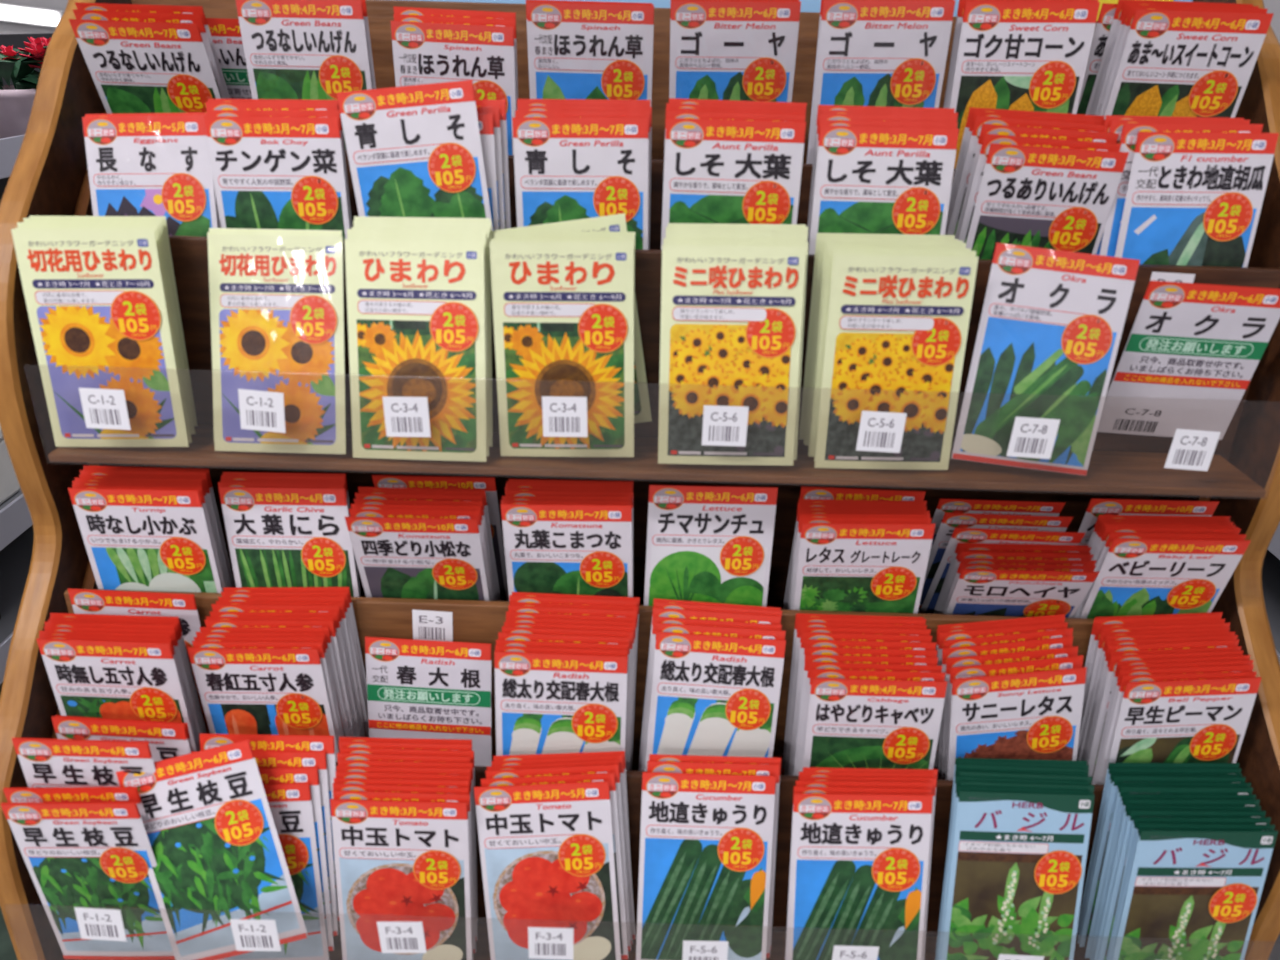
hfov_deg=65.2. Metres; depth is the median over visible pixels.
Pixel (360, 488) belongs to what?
packet
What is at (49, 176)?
display rack
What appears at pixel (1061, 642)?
packet
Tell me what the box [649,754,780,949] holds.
packet
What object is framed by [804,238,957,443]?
packet
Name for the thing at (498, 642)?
packet
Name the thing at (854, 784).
packet
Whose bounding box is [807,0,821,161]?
packet
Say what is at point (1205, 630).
packet
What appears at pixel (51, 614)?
packet
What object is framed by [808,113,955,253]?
packet
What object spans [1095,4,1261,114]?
packet
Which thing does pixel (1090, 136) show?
packet
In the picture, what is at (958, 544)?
packet
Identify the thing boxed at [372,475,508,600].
packet
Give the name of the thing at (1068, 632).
packet
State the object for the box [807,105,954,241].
packet
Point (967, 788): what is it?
packet
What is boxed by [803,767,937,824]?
packet
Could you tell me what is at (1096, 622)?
packet
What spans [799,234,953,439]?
packet
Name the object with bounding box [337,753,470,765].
packet
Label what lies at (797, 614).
packet
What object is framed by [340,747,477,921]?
packet
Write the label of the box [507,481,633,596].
packet
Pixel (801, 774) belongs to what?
packet
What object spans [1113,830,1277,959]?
packet
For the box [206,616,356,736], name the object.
packet
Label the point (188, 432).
packet
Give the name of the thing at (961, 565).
packet
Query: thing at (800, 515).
packet
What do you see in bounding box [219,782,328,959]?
packet
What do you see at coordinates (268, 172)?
packet
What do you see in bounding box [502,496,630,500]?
packet
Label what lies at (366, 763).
packet
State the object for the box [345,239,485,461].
packet
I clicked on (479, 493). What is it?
packet
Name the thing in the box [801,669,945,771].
packet
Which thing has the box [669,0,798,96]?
packet
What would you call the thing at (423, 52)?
packet
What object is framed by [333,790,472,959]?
packet
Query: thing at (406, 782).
packet
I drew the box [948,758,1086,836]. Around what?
packet
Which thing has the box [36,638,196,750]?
packet
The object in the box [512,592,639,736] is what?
packet
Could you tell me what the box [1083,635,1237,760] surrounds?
packet
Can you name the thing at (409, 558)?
packet
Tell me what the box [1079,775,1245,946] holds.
packet
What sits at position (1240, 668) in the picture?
packet
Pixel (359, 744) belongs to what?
packet
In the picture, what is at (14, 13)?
wall light
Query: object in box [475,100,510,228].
packet
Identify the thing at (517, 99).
packet
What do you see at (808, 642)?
packet
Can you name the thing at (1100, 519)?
packet
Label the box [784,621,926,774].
packet
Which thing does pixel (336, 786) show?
packet
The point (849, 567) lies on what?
packet
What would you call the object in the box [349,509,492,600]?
packet
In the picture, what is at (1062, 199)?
packet
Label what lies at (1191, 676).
packet
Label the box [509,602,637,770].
packet
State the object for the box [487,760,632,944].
packet
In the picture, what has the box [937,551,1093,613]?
packet
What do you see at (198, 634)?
packet
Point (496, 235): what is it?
packet
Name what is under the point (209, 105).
packet
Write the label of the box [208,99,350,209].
packet
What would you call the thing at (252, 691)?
packet
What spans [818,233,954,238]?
packet
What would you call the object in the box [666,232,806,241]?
packet
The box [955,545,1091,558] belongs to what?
packet
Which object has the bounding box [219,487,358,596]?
packet
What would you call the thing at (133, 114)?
packet
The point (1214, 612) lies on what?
packet
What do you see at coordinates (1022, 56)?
packet
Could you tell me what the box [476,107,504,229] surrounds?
packet
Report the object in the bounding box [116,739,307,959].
packet
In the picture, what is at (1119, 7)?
packet
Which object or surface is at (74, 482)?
packet
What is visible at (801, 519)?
packet
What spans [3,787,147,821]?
packet
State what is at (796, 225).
packet
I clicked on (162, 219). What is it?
packet
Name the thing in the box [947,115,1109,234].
packet
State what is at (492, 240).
packet
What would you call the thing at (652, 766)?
packet
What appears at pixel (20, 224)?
packet
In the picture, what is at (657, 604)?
packet
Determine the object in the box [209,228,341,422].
packet
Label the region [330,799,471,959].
packet
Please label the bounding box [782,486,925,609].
packet
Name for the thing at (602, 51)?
packet
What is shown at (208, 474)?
packet
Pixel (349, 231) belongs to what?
packet
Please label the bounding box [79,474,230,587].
packet
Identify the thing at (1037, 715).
packet
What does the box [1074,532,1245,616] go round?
packet
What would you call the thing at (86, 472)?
packet
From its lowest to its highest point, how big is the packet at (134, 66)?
0.115 m
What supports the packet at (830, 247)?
in the display rack
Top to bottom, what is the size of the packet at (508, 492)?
0.127 m
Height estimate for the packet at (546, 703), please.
0.126 m
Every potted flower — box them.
[0,37,48,138]
[12,37,50,72]
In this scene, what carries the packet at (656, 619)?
on the display rack
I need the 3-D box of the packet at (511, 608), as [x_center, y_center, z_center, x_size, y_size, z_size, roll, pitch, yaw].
[-0.044,0.139,0.639,0.081,0.126,0.012,2,25,1]
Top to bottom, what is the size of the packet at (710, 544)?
0.127 m
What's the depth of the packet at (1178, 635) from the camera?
0.61 m
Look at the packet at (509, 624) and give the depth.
0.61 m
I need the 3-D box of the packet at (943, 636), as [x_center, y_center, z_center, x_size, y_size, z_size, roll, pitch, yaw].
[0.231,0.149,0.647,0.093,0.134,0.003,1,25,-2]
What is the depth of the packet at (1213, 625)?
0.62 m
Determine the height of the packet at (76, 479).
0.128 m
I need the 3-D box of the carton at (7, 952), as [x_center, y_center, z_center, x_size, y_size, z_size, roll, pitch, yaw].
[-0.800,0.662,1.141,0.204,0.200,0.264,2,25,0]
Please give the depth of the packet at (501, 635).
0.61 m
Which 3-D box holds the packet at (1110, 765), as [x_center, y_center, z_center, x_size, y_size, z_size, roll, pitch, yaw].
[0.321,0.231,0.622,0.081,0.126,0.017,1,25,-2]
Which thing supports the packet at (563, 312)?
in the display rack
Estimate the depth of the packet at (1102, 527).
0.61 m
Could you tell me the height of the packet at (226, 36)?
0.093 m
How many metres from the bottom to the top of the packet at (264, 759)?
0.125 m
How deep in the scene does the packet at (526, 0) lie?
0.63 m
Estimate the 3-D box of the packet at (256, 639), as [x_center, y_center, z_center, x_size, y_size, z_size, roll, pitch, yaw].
[-0.230,0.152,0.635,0.086,0.130,0.005,2,25,1]
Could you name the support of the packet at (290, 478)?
in the display rack
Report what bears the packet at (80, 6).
in the display rack
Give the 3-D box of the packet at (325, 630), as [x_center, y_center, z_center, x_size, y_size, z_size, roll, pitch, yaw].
[-0.228,0.146,0.638,0.086,0.130,0.005,2,25,1]
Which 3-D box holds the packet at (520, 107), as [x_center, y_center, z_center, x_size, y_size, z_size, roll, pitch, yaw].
[-0.034,-0.164,0.619,0.082,0.127,0.005,1,25,0]
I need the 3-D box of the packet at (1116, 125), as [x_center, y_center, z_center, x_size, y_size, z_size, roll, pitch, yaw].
[0.314,-0.151,0.605,0.083,0.128,0.007,2,25,1]
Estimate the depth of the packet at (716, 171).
0.58 m
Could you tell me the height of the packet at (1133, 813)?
0.126 m
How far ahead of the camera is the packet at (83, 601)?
0.63 m
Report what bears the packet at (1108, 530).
on the display rack
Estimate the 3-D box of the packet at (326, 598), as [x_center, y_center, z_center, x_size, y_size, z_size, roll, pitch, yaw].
[-0.221,0.129,0.649,0.086,0.130,0.006,2,25,1]
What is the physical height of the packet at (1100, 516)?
0.123 m
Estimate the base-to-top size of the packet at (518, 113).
0.128 m
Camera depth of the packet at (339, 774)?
0.59 m
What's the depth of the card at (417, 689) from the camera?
0.64 m
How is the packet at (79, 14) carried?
on the display rack
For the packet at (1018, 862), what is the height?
0.123 m
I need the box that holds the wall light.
[0,3,64,27]
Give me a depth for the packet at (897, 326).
0.57 m
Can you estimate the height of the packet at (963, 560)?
0.114 m
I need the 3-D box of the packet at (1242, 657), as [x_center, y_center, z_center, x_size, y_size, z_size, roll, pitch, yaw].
[0.329,0.164,0.627,0.088,0.131,0.004,1,25,-2]
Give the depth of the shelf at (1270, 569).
1.19 m
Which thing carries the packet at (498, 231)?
in the display rack
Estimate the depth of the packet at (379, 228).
0.58 m
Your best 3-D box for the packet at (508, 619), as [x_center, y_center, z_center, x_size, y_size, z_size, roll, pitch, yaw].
[-0.045,0.145,0.635,0.081,0.126,0.012,2,25,1]
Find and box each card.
[365,637,490,765]
[1097,280,1279,439]
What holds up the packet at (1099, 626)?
in the display rack
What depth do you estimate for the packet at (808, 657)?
0.61 m
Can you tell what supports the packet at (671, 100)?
in the display rack
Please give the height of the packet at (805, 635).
0.127 m
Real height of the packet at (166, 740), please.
0.126 m
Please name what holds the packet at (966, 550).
in the display rack
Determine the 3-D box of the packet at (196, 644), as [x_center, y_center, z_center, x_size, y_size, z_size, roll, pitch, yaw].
[-0.231,0.154,0.633,0.085,0.129,0.006,2,25,1]
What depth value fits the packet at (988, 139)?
0.58 m
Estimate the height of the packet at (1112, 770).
0.126 m
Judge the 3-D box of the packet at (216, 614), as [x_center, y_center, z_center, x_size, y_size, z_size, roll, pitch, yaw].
[-0.225,0.138,0.644,0.085,0.129,0.006,2,25,1]
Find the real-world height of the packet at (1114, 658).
0.130 m
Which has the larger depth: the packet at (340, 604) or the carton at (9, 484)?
the carton at (9, 484)
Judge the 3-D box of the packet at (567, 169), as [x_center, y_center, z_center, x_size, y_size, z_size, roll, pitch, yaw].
[-0.035,-0.155,0.611,0.083,0.128,0.005,1,25,-1]
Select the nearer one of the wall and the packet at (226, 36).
the packet at (226, 36)
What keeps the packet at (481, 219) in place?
in the display rack
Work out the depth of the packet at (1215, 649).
0.60 m
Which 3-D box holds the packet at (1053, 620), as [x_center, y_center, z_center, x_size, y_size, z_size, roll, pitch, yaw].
[0.232,0.147,0.651,0.095,0.135,0.003,1,25,-2]
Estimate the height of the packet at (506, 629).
0.126 m
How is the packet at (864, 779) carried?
in the display rack
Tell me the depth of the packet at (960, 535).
0.63 m
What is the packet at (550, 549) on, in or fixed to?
in the display rack
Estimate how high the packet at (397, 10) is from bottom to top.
0.127 m
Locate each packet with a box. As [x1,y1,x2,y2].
[0,802,174,959]
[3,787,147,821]
[11,228,188,446]
[12,737,155,787]
[15,226,191,442]
[17,222,169,305]
[23,217,192,415]
[29,216,196,425]
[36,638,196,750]
[39,631,200,750]
[39,634,198,750]
[41,220,194,433]
[44,626,200,745]
[45,622,201,733]
[48,619,203,733]
[49,616,205,733]
[50,613,206,733]
[52,716,190,761]
[55,715,192,751]
[68,488,221,592]
[68,589,209,733]
[69,19,220,113]
[72,481,207,511]
[72,485,224,590]
[73,9,226,98]
[75,2,230,98]
[75,478,227,587]
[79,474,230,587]
[80,470,231,587]
[82,115,216,236]
[83,466,208,469]
[83,469,234,587]
[84,468,234,585]
[85,113,219,227]
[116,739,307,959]
[162,219,191,408]
[188,648,338,761]
[191,751,337,935]
[192,641,339,751]
[194,637,343,736]
[196,632,343,735]
[199,734,339,920]
[200,627,349,736]
[204,116,349,240]
[205,102,338,109]
[205,620,353,736]
[206,18,251,98]
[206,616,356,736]
[207,110,351,228]
[207,232,345,435]
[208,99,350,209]
[208,235,345,453]
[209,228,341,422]
[210,612,359,736]
[211,604,360,736]
[216,601,365,736]
[218,482,343,583]
[218,596,368,737]
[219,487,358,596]
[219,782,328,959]
[220,480,359,596]
[221,476,360,596]
[221,591,367,717]
[222,475,348,503]
[223,472,360,590]
[223,587,367,706]
[236,0,371,149]
[258,767,333,950]
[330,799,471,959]
[333,783,468,793]
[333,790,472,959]
[334,778,475,952]
[335,771,472,861]
[336,766,477,940]
[337,80,492,230]
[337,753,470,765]
[338,760,476,911]
[339,737,471,743]
[339,741,471,752]
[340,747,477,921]
[344,516,488,600]
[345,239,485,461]
[347,229,484,238]
[347,235,488,455]
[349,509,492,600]
[351,504,493,600]
[352,227,491,446]
[353,220,490,324]
[354,216,492,432]
[354,499,496,600]
[355,218,492,436]
[355,493,496,599]
[358,487,484,491]
[358,490,500,600]
[362,0,375,88]
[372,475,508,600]
[390,21,515,154]
[393,6,515,18]
[393,14,517,109]
[474,781,620,959]
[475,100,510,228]
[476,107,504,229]
[477,114,498,230]
[481,772,627,959]
[485,764,630,950]
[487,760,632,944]
[489,242,633,456]
[491,213,651,422]
[491,239,631,241]
[491,755,635,938]
[493,751,631,875]
[494,233,633,241]
[494,651,627,755]
[495,645,627,736]
[496,640,627,744]
[497,230,634,321]
[498,632,629,764]
[501,500,630,504]
[501,504,632,596]
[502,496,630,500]
[502,626,632,770]
[504,622,634,770]
[505,487,631,495]
[505,490,632,579]
[506,483,631,488]
[506,611,635,621]
[506,617,635,736]
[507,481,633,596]
[508,479,633,570]
[508,605,637,770]
[509,595,637,606]
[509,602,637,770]
[512,117,648,249]
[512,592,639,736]
[515,110,649,249]
[517,99,649,100]
[517,101,650,109]
[517,105,651,249]
[526,0,652,98]
[527,1,653,100]
[636,772,775,959]
[638,598,780,770]
[639,607,780,770]
[641,616,781,770]
[644,485,777,606]
[645,631,785,770]
[647,761,779,957]
[648,623,785,725]
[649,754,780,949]
[654,602,781,624]
[658,245,805,465]
[661,103,803,245]
[661,118,805,249]
[662,108,804,217]
[663,110,805,190]
[663,238,804,244]
[665,241,807,459]
[666,227,804,231]
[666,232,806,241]
[667,230,806,234]
[668,223,805,226]
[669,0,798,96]
[669,0,800,101]
[669,98,806,114]
[670,225,807,239]
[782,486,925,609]
[782,613,923,772]
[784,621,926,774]
[785,786,931,959]
[787,499,926,609]
[787,793,932,959]
[788,506,926,609]
[788,632,931,774]
[790,510,929,604]
[790,514,929,606]
[790,517,931,609]
[793,523,934,613]
[793,639,936,770]
[793,646,937,774]
[794,617,925,659]
[795,627,930,698]
[795,654,937,775]
[796,502,925,519]
[796,781,932,794]
[797,662,941,775]
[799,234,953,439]
[799,772,933,780]
[800,777,935,959]
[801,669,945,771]
[803,678,946,768]
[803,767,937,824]
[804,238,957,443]
[805,238,962,445]
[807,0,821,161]
[807,0,822,163]
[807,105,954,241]
[808,0,955,163]
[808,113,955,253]
[808,246,954,455]
[809,120,957,247]
[809,125,958,254]
[809,245,970,456]
[814,249,975,460]
[814,254,977,469]
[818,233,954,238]
[821,110,957,121]
[826,241,965,247]
[919,513,1072,606]
[919,527,1084,613]
[930,499,1064,550]
[933,543,1088,613]
[933,622,1067,779]
[935,549,1090,613]
[935,776,1089,959]
[936,617,1064,665]
[936,764,1088,946]
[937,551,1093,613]
[938,614,1064,628]
[938,636,1072,779]
[938,786,1090,959]
[941,646,1077,779]
[941,790,1094,959]
[942,563,1095,613]
[943,0,959,107]
[943,628,1072,647]
[945,0,964,107]
[945,107,1104,230]
[945,111,1104,234]
[945,568,1098,617]
[946,655,1082,779]
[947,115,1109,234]
[948,667,1086,779]
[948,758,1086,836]
[949,0,1097,107]
[950,2,1099,167]
[951,243,1139,475]
[952,770,1088,803]
[955,124,1118,238]
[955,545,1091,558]
[957,760,1088,768]
[958,134,1121,242]
[958,771,1091,784]
[959,781,1093,793]
[960,558,1096,564]
[966,143,1128,259]
[1072,527,1240,617]
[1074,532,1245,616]
[1074,533,1246,617]
[1076,3,1116,114]
[1076,627,1229,760]
[1077,763,1238,932]
[1078,499,1218,544]
[1078,632,1234,760]
[1078,768,1240,937]
[1078,773,1241,943]
[1079,619,1224,733]
[1079,623,1229,734]
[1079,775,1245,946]
[1080,538,1250,618]
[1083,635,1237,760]
[1085,0,1252,114]
[1085,614,1221,683]
[1085,639,1238,760]
[1085,782,1250,953]
[1085,786,1252,957]
[1087,515,1230,544]
[1087,646,1240,764]
[1088,518,1229,546]
[1088,650,1243,783]
[1089,521,1233,552]
[1090,523,1235,554]
[1090,794,1255,959]
[1091,1,1258,114]
[1091,524,1238,559]
[1092,655,1249,783]
[1094,665,1253,783]
[1094,799,1259,959]
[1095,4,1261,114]
[1095,612,1222,618]
[1095,805,1260,959]
[1096,119,1249,254]
[1097,671,1256,784]
[1099,5,1267,115]
[1099,810,1265,959]
[1100,123,1262,256]
[1101,660,1253,752]
[1103,677,1260,784]
[1104,9,1273,118]
[1104,115,1243,132]
[1106,817,1270,959]
[1108,823,1274,959]
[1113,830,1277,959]
[1115,132,1278,266]
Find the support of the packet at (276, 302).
in the display rack
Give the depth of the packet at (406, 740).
0.60 m
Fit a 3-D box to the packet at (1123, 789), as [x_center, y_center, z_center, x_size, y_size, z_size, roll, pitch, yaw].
[0.321,0.241,0.610,0.080,0.126,0.017,1,25,-2]
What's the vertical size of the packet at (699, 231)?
0.126 m
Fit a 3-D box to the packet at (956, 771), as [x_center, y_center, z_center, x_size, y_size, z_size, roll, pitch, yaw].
[0.226,0.236,0.608,0.081,0.123,0.033,1,25,-1]
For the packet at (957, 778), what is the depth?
0.59 m
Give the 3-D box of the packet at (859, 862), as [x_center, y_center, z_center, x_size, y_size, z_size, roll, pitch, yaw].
[0.128,0.243,0.587,0.083,0.124,0.031,2,25,0]
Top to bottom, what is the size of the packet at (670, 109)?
0.126 m
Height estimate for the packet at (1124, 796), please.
0.126 m
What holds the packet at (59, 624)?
in the display rack
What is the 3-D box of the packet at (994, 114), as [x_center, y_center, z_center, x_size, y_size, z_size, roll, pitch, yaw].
[0.233,-0.163,0.624,0.084,0.127,0.021,2,25,1]
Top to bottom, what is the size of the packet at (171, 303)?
0.129 m
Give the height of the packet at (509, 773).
0.130 m
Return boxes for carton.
[0,427,19,503]
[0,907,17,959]
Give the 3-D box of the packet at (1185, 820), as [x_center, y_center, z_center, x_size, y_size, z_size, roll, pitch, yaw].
[0.324,0.255,0.596,0.081,0.126,0.017,1,25,-2]
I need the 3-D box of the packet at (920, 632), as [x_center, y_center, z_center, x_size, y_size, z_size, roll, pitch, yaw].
[0.140,0.149,0.645,0.083,0.128,0.003,2,25,1]
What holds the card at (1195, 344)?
on the display rack
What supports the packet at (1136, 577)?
in the display rack
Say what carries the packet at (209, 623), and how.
in the display rack
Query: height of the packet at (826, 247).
0.127 m
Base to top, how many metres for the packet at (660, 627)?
0.127 m
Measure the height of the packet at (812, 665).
0.127 m
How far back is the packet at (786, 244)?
0.56 m
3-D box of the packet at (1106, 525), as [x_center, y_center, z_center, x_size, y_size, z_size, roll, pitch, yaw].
[0.324,0.075,0.651,0.083,0.122,0.039,2,25,1]
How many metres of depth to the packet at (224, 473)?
0.64 m
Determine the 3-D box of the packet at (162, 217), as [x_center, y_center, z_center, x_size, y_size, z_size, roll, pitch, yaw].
[-0.314,-0.093,0.600,0.084,0.128,0.014,2,25,0]
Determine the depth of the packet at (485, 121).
0.60 m
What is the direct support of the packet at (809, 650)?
on the display rack
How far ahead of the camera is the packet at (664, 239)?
0.56 m
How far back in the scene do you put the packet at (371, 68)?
0.65 m
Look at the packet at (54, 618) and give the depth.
0.61 m
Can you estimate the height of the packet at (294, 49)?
0.126 m
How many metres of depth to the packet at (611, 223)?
0.58 m
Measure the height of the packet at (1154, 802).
0.126 m
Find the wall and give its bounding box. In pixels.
[0,0,1279,42]
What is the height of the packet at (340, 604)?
0.129 m
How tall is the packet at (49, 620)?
0.127 m
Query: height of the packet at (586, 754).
0.129 m
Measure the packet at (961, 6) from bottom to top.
0.128 m
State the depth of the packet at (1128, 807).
0.58 m
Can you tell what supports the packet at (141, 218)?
in the display rack
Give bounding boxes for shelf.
[0,33,52,695]
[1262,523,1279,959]
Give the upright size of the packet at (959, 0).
0.127 m
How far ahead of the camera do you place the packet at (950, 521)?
0.65 m
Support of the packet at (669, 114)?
in the display rack
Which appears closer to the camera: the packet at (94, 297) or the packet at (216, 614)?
the packet at (94, 297)
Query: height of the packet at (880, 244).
0.127 m
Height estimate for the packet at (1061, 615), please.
0.134 m
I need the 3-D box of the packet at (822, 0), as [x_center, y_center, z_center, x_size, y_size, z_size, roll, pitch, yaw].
[0.152,-0.244,0.648,0.083,0.126,0.022,2,25,1]
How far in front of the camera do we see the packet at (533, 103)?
0.60 m
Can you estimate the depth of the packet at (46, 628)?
0.60 m
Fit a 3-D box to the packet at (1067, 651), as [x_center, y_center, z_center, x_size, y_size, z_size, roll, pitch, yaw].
[0.232,0.162,0.633,0.094,0.135,0.003,1,25,-2]
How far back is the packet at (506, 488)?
0.63 m
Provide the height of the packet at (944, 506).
0.111 m
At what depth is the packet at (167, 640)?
0.59 m
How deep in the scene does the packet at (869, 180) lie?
0.59 m
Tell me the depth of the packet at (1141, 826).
0.57 m
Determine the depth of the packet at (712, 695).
0.62 m
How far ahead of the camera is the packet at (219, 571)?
0.61 m
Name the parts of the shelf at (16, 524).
price rail, price rail, price rail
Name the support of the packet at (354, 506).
in the display rack
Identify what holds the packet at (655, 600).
in the display rack
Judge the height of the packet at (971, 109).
0.127 m
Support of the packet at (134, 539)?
in the display rack
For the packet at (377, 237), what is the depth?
0.57 m
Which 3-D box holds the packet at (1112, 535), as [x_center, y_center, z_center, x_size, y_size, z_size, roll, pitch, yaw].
[0.322,0.079,0.639,0.083,0.123,0.039,2,25,1]
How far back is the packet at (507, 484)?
0.63 m
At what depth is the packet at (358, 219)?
0.58 m
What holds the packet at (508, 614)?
in the display rack
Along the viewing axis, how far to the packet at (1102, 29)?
0.64 m
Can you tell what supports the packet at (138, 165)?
on the display rack
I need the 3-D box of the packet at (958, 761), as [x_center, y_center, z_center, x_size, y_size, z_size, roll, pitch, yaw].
[0.228,0.232,0.612,0.082,0.124,0.033,1,25,-1]
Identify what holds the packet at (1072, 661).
on the display rack
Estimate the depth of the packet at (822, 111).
0.58 m
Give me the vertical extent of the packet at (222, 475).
0.129 m
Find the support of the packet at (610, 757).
on the display rack
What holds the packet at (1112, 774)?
in the display rack
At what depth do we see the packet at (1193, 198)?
0.59 m
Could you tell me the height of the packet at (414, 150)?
0.134 m
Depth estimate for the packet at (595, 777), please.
0.59 m
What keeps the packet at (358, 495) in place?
in the display rack
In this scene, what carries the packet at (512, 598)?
in the display rack
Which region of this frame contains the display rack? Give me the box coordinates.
[0,0,1279,959]
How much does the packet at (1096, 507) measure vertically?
0.122 m
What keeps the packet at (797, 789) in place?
in the display rack
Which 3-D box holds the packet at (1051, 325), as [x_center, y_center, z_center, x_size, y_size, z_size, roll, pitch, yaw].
[0.232,-0.068,0.576,0.089,0.131,0.022,3,25,4]
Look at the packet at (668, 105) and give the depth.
0.58 m
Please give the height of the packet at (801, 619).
0.128 m
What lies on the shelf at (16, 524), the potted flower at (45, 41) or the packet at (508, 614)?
the potted flower at (45, 41)
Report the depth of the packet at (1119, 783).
0.59 m
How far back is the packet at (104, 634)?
0.60 m
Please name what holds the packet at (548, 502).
in the display rack
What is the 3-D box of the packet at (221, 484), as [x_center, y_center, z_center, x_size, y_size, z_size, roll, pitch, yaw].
[-0.224,0.061,0.646,0.084,0.129,0.008,3,25,2]
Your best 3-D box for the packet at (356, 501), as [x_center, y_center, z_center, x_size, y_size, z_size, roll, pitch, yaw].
[-0.137,0.060,0.658,0.082,0.123,0.037,2,25,1]
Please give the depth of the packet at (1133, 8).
0.61 m
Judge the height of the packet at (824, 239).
0.126 m
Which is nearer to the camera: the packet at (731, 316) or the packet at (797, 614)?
the packet at (731, 316)
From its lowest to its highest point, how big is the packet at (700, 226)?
0.126 m
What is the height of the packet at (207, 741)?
0.124 m
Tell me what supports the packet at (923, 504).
in the display rack
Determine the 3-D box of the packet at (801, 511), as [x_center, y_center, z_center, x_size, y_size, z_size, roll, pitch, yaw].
[0.140,0.070,0.656,0.084,0.126,0.026,2,25,1]
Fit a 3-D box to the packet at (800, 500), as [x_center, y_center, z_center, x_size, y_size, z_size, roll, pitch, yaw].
[0.141,0.064,0.666,0.083,0.126,0.026,2,25,1]
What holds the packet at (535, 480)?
in the display rack
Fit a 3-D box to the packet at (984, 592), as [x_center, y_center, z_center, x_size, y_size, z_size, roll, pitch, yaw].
[0.239,0.091,0.652,0.086,0.113,0.064,4,25,4]
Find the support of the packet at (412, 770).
on the display rack
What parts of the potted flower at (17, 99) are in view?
pot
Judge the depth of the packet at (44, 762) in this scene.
0.58 m
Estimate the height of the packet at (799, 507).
0.127 m
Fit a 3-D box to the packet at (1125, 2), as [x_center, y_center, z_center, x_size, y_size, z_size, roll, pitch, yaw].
[0.335,-0.241,0.649,0.082,0.124,0.030,3,25,3]
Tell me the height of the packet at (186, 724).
0.127 m
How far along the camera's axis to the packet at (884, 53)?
0.62 m
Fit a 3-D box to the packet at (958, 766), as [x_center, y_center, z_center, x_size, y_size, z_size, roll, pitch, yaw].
[0.226,0.234,0.610,0.082,0.124,0.033,1,25,-1]
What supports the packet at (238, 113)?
in the display rack
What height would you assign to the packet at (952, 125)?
0.127 m
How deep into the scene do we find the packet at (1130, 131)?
0.58 m
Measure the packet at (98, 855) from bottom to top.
0.132 m
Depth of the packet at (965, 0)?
0.61 m
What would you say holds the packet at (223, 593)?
in the display rack
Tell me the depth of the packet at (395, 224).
0.57 m
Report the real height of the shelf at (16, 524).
1.400 m
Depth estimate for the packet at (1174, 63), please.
0.61 m
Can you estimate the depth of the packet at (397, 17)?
0.65 m
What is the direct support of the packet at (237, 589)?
in the display rack
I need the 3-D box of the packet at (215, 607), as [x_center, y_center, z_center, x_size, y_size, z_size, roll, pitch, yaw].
[-0.225,0.134,0.645,0.084,0.129,0.006,2,25,1]
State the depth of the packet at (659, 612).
0.62 m
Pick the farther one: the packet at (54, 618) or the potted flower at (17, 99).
the potted flower at (17, 99)
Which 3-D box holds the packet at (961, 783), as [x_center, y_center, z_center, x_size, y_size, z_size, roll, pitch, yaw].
[0.226,0.241,0.600,0.082,0.123,0.033,1,25,-1]
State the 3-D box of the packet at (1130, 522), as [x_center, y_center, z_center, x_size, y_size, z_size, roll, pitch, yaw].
[0.326,0.072,0.657,0.084,0.123,0.039,2,25,2]
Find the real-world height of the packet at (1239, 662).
0.131 m
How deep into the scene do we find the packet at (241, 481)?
0.63 m
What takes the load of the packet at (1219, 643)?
in the display rack
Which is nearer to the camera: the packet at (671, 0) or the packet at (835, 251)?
the packet at (835, 251)
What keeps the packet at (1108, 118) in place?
in the display rack
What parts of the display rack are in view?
panel, panel, panel, panel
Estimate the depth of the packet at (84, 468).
0.63 m
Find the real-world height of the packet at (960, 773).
0.124 m
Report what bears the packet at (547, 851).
on the display rack
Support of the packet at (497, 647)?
in the display rack
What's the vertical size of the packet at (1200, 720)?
0.130 m
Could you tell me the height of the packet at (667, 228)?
0.126 m
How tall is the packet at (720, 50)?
0.124 m
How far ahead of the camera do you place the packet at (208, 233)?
0.58 m
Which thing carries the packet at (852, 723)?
in the display rack
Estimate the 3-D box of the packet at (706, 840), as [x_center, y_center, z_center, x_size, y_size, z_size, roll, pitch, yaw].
[0.039,0.238,0.607,0.081,0.121,0.037,2,25,0]
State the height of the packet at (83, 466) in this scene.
0.126 m
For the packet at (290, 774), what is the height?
0.126 m

